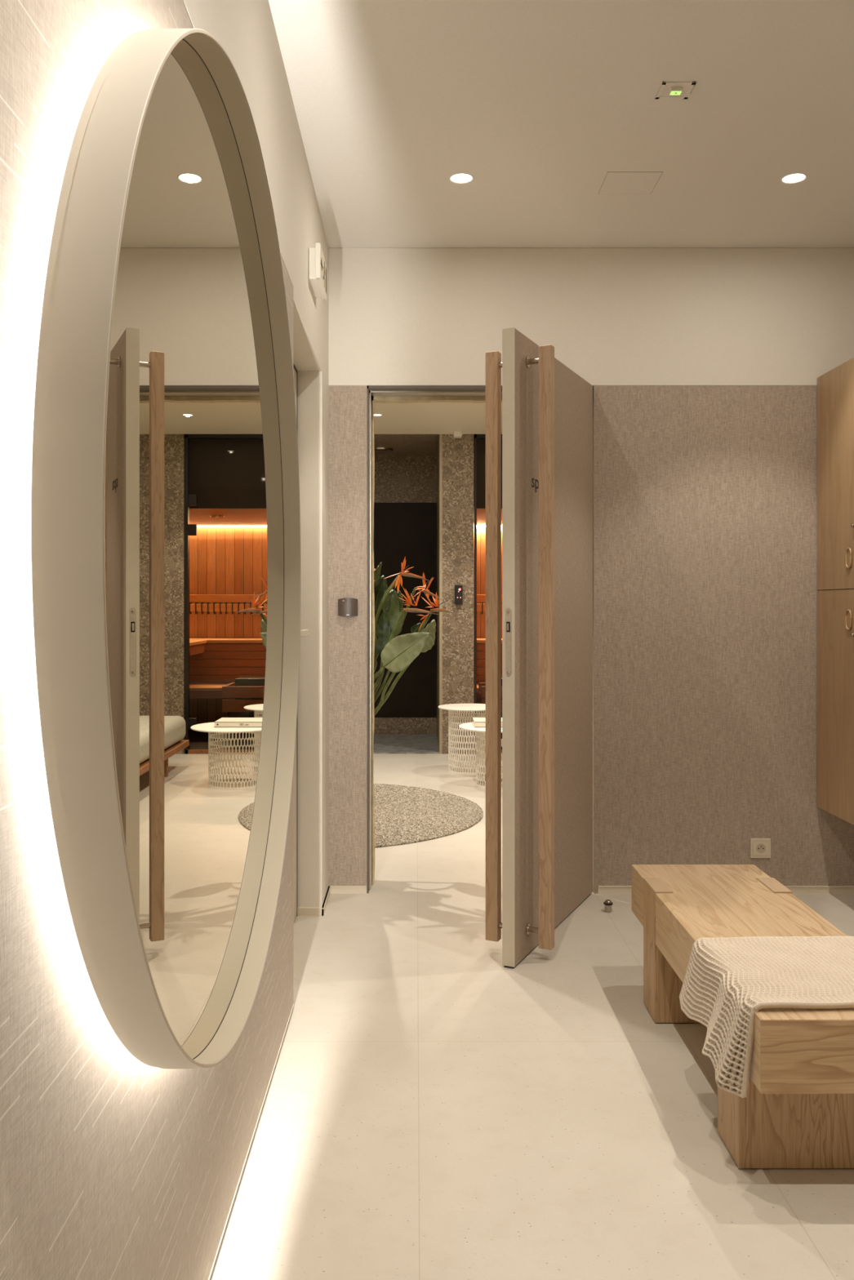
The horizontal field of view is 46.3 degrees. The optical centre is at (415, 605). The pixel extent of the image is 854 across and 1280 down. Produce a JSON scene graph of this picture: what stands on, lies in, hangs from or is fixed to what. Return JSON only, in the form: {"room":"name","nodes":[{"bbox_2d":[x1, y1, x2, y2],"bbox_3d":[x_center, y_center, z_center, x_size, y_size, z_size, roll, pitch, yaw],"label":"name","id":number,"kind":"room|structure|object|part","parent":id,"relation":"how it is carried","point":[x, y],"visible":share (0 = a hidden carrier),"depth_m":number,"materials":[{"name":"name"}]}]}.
{"room":"changing room","nodes":[
{"label":"changing room","id":0,"kind":"room"},
{"bbox_2d":[0,0,328,1279],"bbox_3d":[-0.471,-0.146,1.275,0.222,2.673,5.950,0,0,0],"label":"wall","id":1,"kind":"structure","parent":0,"point":[114,1165],"depth_m":1.09,"materials":[{"name":"beige paint"}]},
{"bbox_2d":[31,28,300,1068],"bbox_3d":[-0.318,-0.073,1.624,0.088,1.500,1.500,0,0,0],"label":"wall mirror","id":2,"kind":"object","parent":1,"relation":"attached to","point":[166,510],"visible":1,"depth_m":1.27,"materials":[{"name":"mirror"}]},
{"bbox_3d":[-0.332,-0.073,1.624,0.012,1.496,1.496,0,0,0],"label":"plate","id":3,"kind":"part","parent":2,"relation":"part of","materials":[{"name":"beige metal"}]},
{"bbox_2d":[104,40,284,1058],"bbox_3d":[-0.314,-0.073,1.624,0.001,1.490,1.490,0,0,0],"label":"mirror glass","id":4,"kind":"object","parent":2,"relation":"attached to","point":[194,544],"depth_m":1.40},
{"bbox_2d":[209,1008,293,1279],"bbox_3d":[-0.364,1.184,0.623,0.002,0.012,4.645,0,0,0],"label":"trim","id":5,"kind":"structure","parent":1,"relation":"attached to","point":[292,1009],"depth_m":2.13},
{"bbox_2d":[293,363,308,923],"bbox_3d":[-0.451,0.145,3.392,0.102,2.090,0.884,0,0,0],"label":"door","id":6,"kind":"structure","parent":1,"relation":"in","point":[304,633],"depth_m":3.77,"materials":[{"name":"laminate"}]},
{"bbox_3d":[-0.428,0.100,3.643,0.057,0.024,0.137,0,0,0],"label":"handle","id":7,"kind":"part","parent":6,"relation":"part of","materials":[{"name":"white plastic"}]},
{"bbox_2d":[297,885,330,915],"bbox_3d":[-0.408,1.175,3.979,0.108,0.030,0.302,0,0,0],"label":"baseboard","id":8,"kind":"structure","parent":1,"relation":"attached to","point":[301,911],"depth_m":3.83,"materials":[{"name":"paint"}]},
{"bbox_2d":[309,242,326,300],"bbox_3d":[-0.341,-1.160,3.475,0.041,0.118,0.250,0,0,0],"label":"exit sign","id":9,"kind":"object","parent":1,"relation":"attached to","point":[317,268],"visible":1,"depth_m":3.38,"materials":[{"name":"white plastic"}]},
{"bbox_2d":[373,439,439,747],"bbox_3d":[-0.355,-0.093,8.720,1.190,2.567,1.060,0,0,0],"label":"wall","id":10,"kind":"structure","parent":0,"point":[406,498],"depth_m":9.16,"materials":[{"name":"stone"}]},
{"bbox_3d":[-0.345,0.040,9.168,1.110,1.972,0.005,0,0,0],"label":"dark panel","id":11,"kind":"part","parent":10,"relation":"part of","materials":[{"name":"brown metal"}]},
{"bbox_2d":[373,402,502,455],"bbox_3d":[0.350,-1.427,6.750,5.900,0.100,5.000,0,0,0],"label":"ceiling","id":12,"kind":"structure","parent":0,"point":[418,418],"depth_m":7.57,"materials":[{"name":"paint"}]},
{"bbox_2d":[374,447,393,453],"bbox_3d":[-0.310,-1.367,8.800,0.220,0.020,0.220,0,0,0],"label":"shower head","id":13,"kind":"object","parent":12,"relation":"attached to","point":[377,450],"visible":0.72,"depth_m":8.74},
{"bbox_2d":[451,431,463,438],"bbox_3d":[0.330,-1.356,7.907,0.095,0.042,0.095,0,0,0],"label":"sensor box","id":14,"kind":"object","parent":12,"relation":"attached to","point":[456,434],"visible":1,"depth_m":7.86,"materials":[{"name":"white plastic"}]},
{"bbox_2d":[439,434,473,754],"bbox_3d":[0.326,-0.093,8.100,0.275,2.567,0.180,0,0,0],"label":"wall","id":15,"kind":"structure","parent":0,"point":[455,455],"depth_m":8.01,"materials":[{"name":"stone"}]},
{"bbox_2d":[454,585,462,604],"bbox_3d":[0.340,-0.087,7.997,0.062,0.156,0.027,0,0,0],"label":"control panel","id":16,"kind":"object","parent":15,"relation":"attached to","point":[458,588],"visible":1,"depth_m":7.99,"materials":[{"name":"black plastic"}]},
{"bbox_2d":[473,524,502,717],"bbox_3d":[1.425,0.040,10.130,2.150,2.300,0.060,0,0,0],"label":"wall","id":17,"kind":"structure","parent":0,"point":[481,531],"depth_m":10.10,"materials":[{"name":"orange wood"}]},
{"bbox_2d":[473,594,502,613],"bbox_3d":[1.425,-0.013,10.035,2.150,0.197,0.070,0,0,0],"label":"wall rail","id":18,"kind":"object","parent":17,"relation":"attached to","point":[480,597],"visible":0.03,"depth_m":10.04,"materials":[{"name":"orange wood"}]},
{"bbox_2d":[473,436,502,508],"bbox_3d":[1.425,-1.086,8.165,2.150,0.582,0.030,0,0,0],"label":"wall","id":19,"kind":"structure","parent":0,"point":[481,443],"depth_m":8.15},
{"bbox_2d":[473,508,502,524],"bbox_3d":[1.425,-0.830,9.105,2.150,0.040,1.890,0,0,0],"label":"ceiling","id":20,"kind":"structure","parent":0,"point":[481,513],"depth_m":9.09,"materials":[{"name":"brown wood"}]},
{"bbox_2d":[209,733,853,1279],"bbox_3d":[0.644,1.244,4.600,3.212,0.132,12.800,0,0,0],"label":"floor","id":21,"kind":"structure","parent":0,"point":[434,1108],"depth_m":2.32,"materials":[{"name":"tile"}]},
{"bbox_2d":[373,555,453,715],"bbox_3d":[-0.246,0.483,4.558,0.828,1.414,0.365,0,0,0],"label":"plant","id":22,"kind":"object","parent":21,"relation":"on","point":[397,652],"visible":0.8,"depth_m":4.54,"materials":[{"name":"orange flower petals"},{"name":"green leaf"},{"name":"plant stem"}]},
{"bbox_3d":[-0.339,0.495,4.583,0.381,0.640,0.023,0,0,-7],"label":"stem","id":23,"kind":"part","parent":22,"relation":"part of","materials":[{"name":"green plant"}]},
{"bbox_3d":[-0.336,0.545,4.526,0.390,0.540,0.025,0,0,9],"label":"stem","id":24,"kind":"part","parent":22,"relation":"part of","materials":[{"name":"green plant"}]},
{"bbox_3d":[-0.262,0.475,4.608,0.533,0.680,0.057,0,0,-15],"label":"stem","id":25,"kind":"part","parent":22,"relation":"part of","materials":[{"name":"green plant"}]},
{"bbox_3d":[-0.297,0.335,4.565,0.461,0.959,0.048,0,0,0],"label":"stem","id":26,"kind":"part","parent":22,"relation":"part of","materials":[{"name":"green plant"}]},
{"bbox_3d":[-0.286,0.415,4.503,0.482,0.801,0.141,0,0,0],"label":"stem","id":27,"kind":"part","parent":22,"relation":"part of","materials":[{"name":"green plant"}]},
{"bbox_3d":[-0.260,0.518,4.607,0.533,0.597,0.112,0,0,0],"label":"stem","id":28,"kind":"part","parent":22,"relation":"part of","materials":[{"name":"green plant"}]},
{"bbox_3d":[-0.260,0.365,4.559,0.532,0.901,0.037,0,0,0],"label":"stem","id":29,"kind":"part","parent":22,"relation":"part of","materials":[{"name":"green plant"}]},
{"bbox_3d":[-0.228,0.424,4.503,0.595,0.785,0.137,0,0,0],"label":"stem","id":30,"kind":"part","parent":22,"relation":"part of","materials":[{"name":"green plant"}]},
{"bbox_2d":[399,573,427,580],"bbox_3d":[-0.007,-0.131,4.539,0.138,0.037,0.024,0,0,10],"label":"flower","id":31,"kind":"object","parent":22,"relation":"on","point":[410,575],"depth_m":4.53,"materials":[{"name":"orange plant"}]},
{"bbox_2d":[403,608,438,614],"bbox_3d":[0.025,0.027,4.431,0.166,0.030,0.027,0,0,5],"label":"flower","id":32,"kind":"object","parent":22,"relation":"on","point":[419,611],"depth_m":4.42,"materials":[{"name":"plant"}]},
{"bbox_2d":[416,588,444,601],"bbox_3d":[0.065,-0.049,4.549,0.131,0.062,0.016,0,0,10],"label":"flower","id":33,"kind":"object","parent":22,"relation":"on","point":[426,591],"depth_m":4.54,"materials":[{"name":"orange plant"}]},
{"bbox_2d":[430,608,453,613],"bbox_3d":[0.116,0.023,4.409,0.107,0.018,0.022,0,0,13],"label":"flower","id":34,"kind":"object","parent":22,"relation":"on","point":[432,611],"depth_m":4.40,"materials":[{"name":"orange plant"}]},
{"bbox_2d":[373,783,483,847],"bbox_3d":[-0.519,1.182,5.750,1.808,0.016,1.807,0,0,27],"label":"round rug","id":35,"kind":"object","parent":21,"relation":"on","point":[404,815],"visible":0.27,"depth_m":5.62,"materials":[{"name":"beige carpet"}]},
{"bbox_2d":[438,703,485,774],"bbox_3d":[0.384,0.958,7.180,0.452,0.465,0.452,0,0,-37],"label":"side table","id":36,"kind":"object","parent":21,"relation":"on","point":[452,708],"visible":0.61,"depth_m":7.09,"materials":[{"name":"white metal"}]},
{"bbox_2d":[458,722,502,790],"bbox_3d":[0.573,0.994,6.620,0.578,0.392,0.578,0,0,0],"label":"side table","id":37,"kind":"object","parent":21,"relation":"on","point":[468,726],"visible":0.29,"depth_m":6.57,"materials":[{"name":"white metal"}]},
{"bbox_2d":[472,717,502,727],"bbox_3d":[0.541,0.780,6.672,0.312,0.035,0.256,0,0,0],"label":"book","id":38,"kind":"object","parent":37,"relation":"on","point":[477,722],"visible":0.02,"depth_m":6.54,"materials":[{"name":"paper"}]},
{"bbox_2d":[603,899,613,912],"bbox_3d":[0.747,1.167,3.880,0.037,0.046,0.037,0,0,0],"label":"door stop","id":39,"kind":"object","parent":21,"relation":"on","point":[607,903],"visible":1,"depth_m":3.87,"materials":[{"name":"metal"}]},
{"bbox_2d":[631,864,853,1168],"bbox_3d":[0.875,1.002,2.563,0.390,0.376,1.184,0,0,0],"label":"bench","id":40,"kind":"object","parent":21,"relation":"on","point":[797,1111],"visible":0.79,"depth_m":2.12,"materials":[{"name":"brown wood"}]},
{"bbox_3d":[0.875,1.075,2.912,0.390,0.223,0.146,0,0,0],"label":"leg","id":41,"kind":"part","parent":40,"relation":"part of","materials":[{"name":"brown wood"}]},
{"bbox_2d":[679,935,853,1097],"bbox_3d":[0.860,0.896,2.217,0.502,0.199,0.421,0,0,0],"label":"blanket","id":42,"kind":"object","parent":40,"relation":"on","point":[761,972],"visible":1,"depth_m":2.17,"materials":[{"name":"fabric"}]},
{"bbox_3d":[0.875,1.075,2.178,0.390,0.223,0.148,0,0,0],"label":"leg","id":43,"kind":"part","parent":40,"relation":"part of","materials":[{"name":"brown wood"}]},
{"bbox_2d":[268,0,853,247],"bbox_3d":[0.644,-1.533,1.225,3.212,0.100,6.050,0,0,0],"label":"ceiling","id":44,"kind":"structure","parent":0,"point":[536,101],"depth_m":3.03,"materials":[{"name":"paint"}]},
{"bbox_2d":[448,172,473,183],"bbox_3d":[0.157,-1.482,3.460,0.086,0.003,0.086,0,0,0],"label":"recessed light","id":45,"kind":"object","parent":44,"relation":"in","point":[460,178],"visible":1,"depth_m":3.46,"materials":[{"name":"paint"}]},
{"bbox_2d":[597,171,663,194],"bbox_3d":[0.750,-1.487,3.502,0.190,0.012,0.184,0,0,0],"label":"ceiling hatch","id":46,"kind":"object","parent":44,"relation":"attached to","point":[615,182],"visible":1,"depth_m":3.49,"materials":[{"name":"paint"}]},
{"bbox_2d":[654,80,696,99],"bbox_3d":[0.745,-1.477,2.868,0.097,0.014,0.094,0,0,0],"label":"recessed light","id":47,"kind":"object","parent":44,"relation":"in","point":[668,90],"visible":1,"depth_m":2.86,"materials":[{"name":"paint"}]},
{"bbox_3d":[0.745,-1.483,2.868,0.071,0.002,0.068,0,0,0],"label":"recess plate","id":48,"kind":"part","parent":47,"relation":"part of","materials":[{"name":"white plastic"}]},
{"bbox_2d":[780,172,807,183],"bbox_3d":[1.310,-1.482,3.460,0.086,0.003,0.086,0,0,0],"label":"recessed light","id":49,"kind":"object","parent":44,"relation":"in","point":[791,178],"visible":1,"depth_m":3.46,"materials":[{"name":"paint"}]},
{"bbox_2d":[328,247,853,893],"bbox_3d":[0.944,-0.146,4.190,2.612,2.673,0.120,0,0,0],"label":"wall","id":50,"kind":"structure","parent":0,"point":[704,364],"depth_m":4.13,"materials":[{"name":"beige paint"}]},
{"bbox_2d":[337,598,357,616],"bbox_3d":[-0.282,0.007,4.119,0.081,0.077,0.021,0,0,0],"label":"reader","id":51,"kind":"object","parent":50,"relation":"attached to","point":[346,606],"visible":1,"depth_m":4.11,"materials":[{"name":"plastic"}]},
{"bbox_2d":[367,385,593,893],"bbox_3d":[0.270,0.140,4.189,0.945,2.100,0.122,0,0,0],"label":"trim","id":52,"kind":"structure","parent":50,"relation":"attached to","point":[372,390],"depth_m":4.17,"materials":[{"name":"metal"}]},
{"bbox_2d":[485,327,592,968],"bbox_3d":[0.500,0.139,3.706,0.236,2.101,0.957,0,0,25],"label":"door","id":53,"kind":"structure","parent":50,"relation":"in","point":[547,407],"depth_m":3.42,"materials":[{"name":"wood"}]},
{"bbox_3d":[0.266,0.139,3.435,0.045,2.020,0.036,0,0,25],"label":"handle","id":54,"kind":"part","parent":53,"relation":"part of","materials":[{"name":"brown wood"}]},
{"bbox_3d":[0.303,0.120,3.276,0.018,0.222,0.002,0,0,25],"label":"lock plate","id":55,"kind":"part","parent":53,"relation":"part of","materials":[{"name":"metal"}]},
{"bbox_3d":[0.398,1.096,3.373,0.045,0.019,0.019,0,0,25],"label":"handle rod","id":56,"kind":"part","parent":53,"relation":"part of","materials":[{"name":"metal"}]},
{"bbox_3d":[0.398,-0.826,3.373,0.045,0.019,0.019,0,0,25],"label":"handle rod","id":57,"kind":"part","parent":53,"relation":"part of","materials":[{"name":"metal"}]},
{"bbox_3d":[0.438,0.139,3.353,0.045,2.020,0.036,0,0,25],"label":"handle","id":58,"kind":"part","parent":53,"relation":"part of","materials":[{"name":"brown wood"}]},
{"bbox_2d":[329,885,853,893],"bbox_3d":[0.897,1.175,4.128,2.506,0.031,0.010,0,0,0],"label":"baseboard","id":59,"kind":"structure","parent":50,"relation":"attached to","point":[333,889],"depth_m":4.13,"materials":[{"name":"paint"}]},
{"bbox_2d":[592,385,596,893],"bbox_3d":[0.742,0.140,4.188,0.013,2.100,0.124,0,0,0],"label":"trim","id":60,"kind":"structure","parent":50,"relation":"attached to","point":[594,390],"depth_m":4.13,"materials":[{"name":"wood"}]},
{"bbox_2d":[750,838,770,857],"bbox_3d":[1.424,1.002,4.119,0.083,0.081,0.022,0,0,0],"label":"wall socket","id":61,"kind":"object","parent":50,"relation":"attached to","point":[759,847],"visible":1,"depth_m":4.12,"materials":[{"name":"plastic"}]},
{"bbox_3d":[1.425,1.188,9.085,2.150,0.004,2.030,0,0,0],"label":"floor","id":62,"kind":"structure","parent":0,"visible":0},
{"bbox_2d":[473,683,481,697],"bbox_3d":[1.425,0.965,9.237,2.130,0.450,0.514,0,0,0],"label":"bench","id":63,"kind":"object","parent":62,"relation":"on","point":[478,695],"visible":0.02,"depth_m":8.99,"materials":[{"name":"brown wood"}]},
{"bbox_2d":[473,638,502,682],"bbox_3d":[1.425,0.759,9.802,2.130,0.862,0.564,0,0,0],"label":"bench","id":64,"kind":"object","parent":62,"relation":"on","point":[481,648],"visible":0.02,"depth_m":9.53,"materials":[{"name":"brown wood"}]},
{"bbox_2d":[478,676,502,738],"bbox_3d":[0.795,0.910,8.735,0.470,0.560,0.430,0,0,0],"label":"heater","id":65,"kind":"object","parent":62,"relation":"on","point":[482,686],"visible":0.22,"depth_m":8.52,"materials":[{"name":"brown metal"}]},
{"bbox_3d":[0.795,0.800,8.735,0.470,0.220,0.430,0,0,0],"label":"guard rail","id":66,"kind":"part","parent":65,"relation":"part of","materials":[{"name":"brown wood"}]},
{"bbox_3d":[2.200,-0.147,1.275,0.100,2.673,5.950,0,0,0],"label":"wall","id":67,"kind":"structure","parent":0,"visible":0},
{"bbox_2d":[817,357,853,825],"bbox_3d":[2.534,-0.055,5.677,0.615,1.770,4.368,0,0,20],"label":"locker","id":68,"kind":"object","parent":67,"relation":"attached to","point":[835,388],"visible":1,"depth_m":3.94,"materials":[{"name":"brown wood"}]},
{"bbox_3d":[1.664,0.384,3.896,0.018,0.892,0.449,0,0,0],"label":"door","id":69,"kind":"part","parent":68,"relation":"part of","materials":[{"name":"brown wood"}]},
{"bbox_3d":[1.664,-0.502,3.896,0.018,0.876,0.449,0,0,0],"label":"door","id":70,"kind":"part","parent":68,"relation":"part of","materials":[{"name":"brown wood"}]},
{"bbox_3d":[1.653,0.054,3.809,0.003,0.068,0.036,0,0,0],"label":"finger plate","id":71,"kind":"part","parent":68,"relation":"part of","materials":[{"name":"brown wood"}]},
{"bbox_3d":[1.653,-0.182,3.809,0.003,0.068,0.036,0,0,0],"label":"finger plate","id":72,"kind":"part","parent":68,"relation":"part of","materials":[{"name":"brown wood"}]},
{"bbox_3d":[1.651,0.054,3.809,0.007,0.081,0.049,0,0,0],"label":"handle","id":73,"kind":"part","parent":68,"relation":"part of","materials":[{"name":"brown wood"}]},
{"bbox_3d":[1.651,-0.182,3.809,0.007,0.081,0.049,0,0,0],"label":"handle","id":74,"kind":"part","parent":68,"relation":"part of","materials":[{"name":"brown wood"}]},
{"bbox_3d":[2.268,-0.094,8.100,2.065,2.567,0.180,0,0,0],"label":"wall","id":75,"kind":"structure","parent":0,"visible":0},
{"bbox_2d":[474,434,502,753],"bbox_3d":[0.853,-0.093,8.040,0.769,2.567,0.060,0,0,0],"label":"window","id":76,"kind":"structure","parent":75,"relation":"in","point":[476,436],"depth_m":8.01,"materials":[{"name":"black glass"}]}
]}

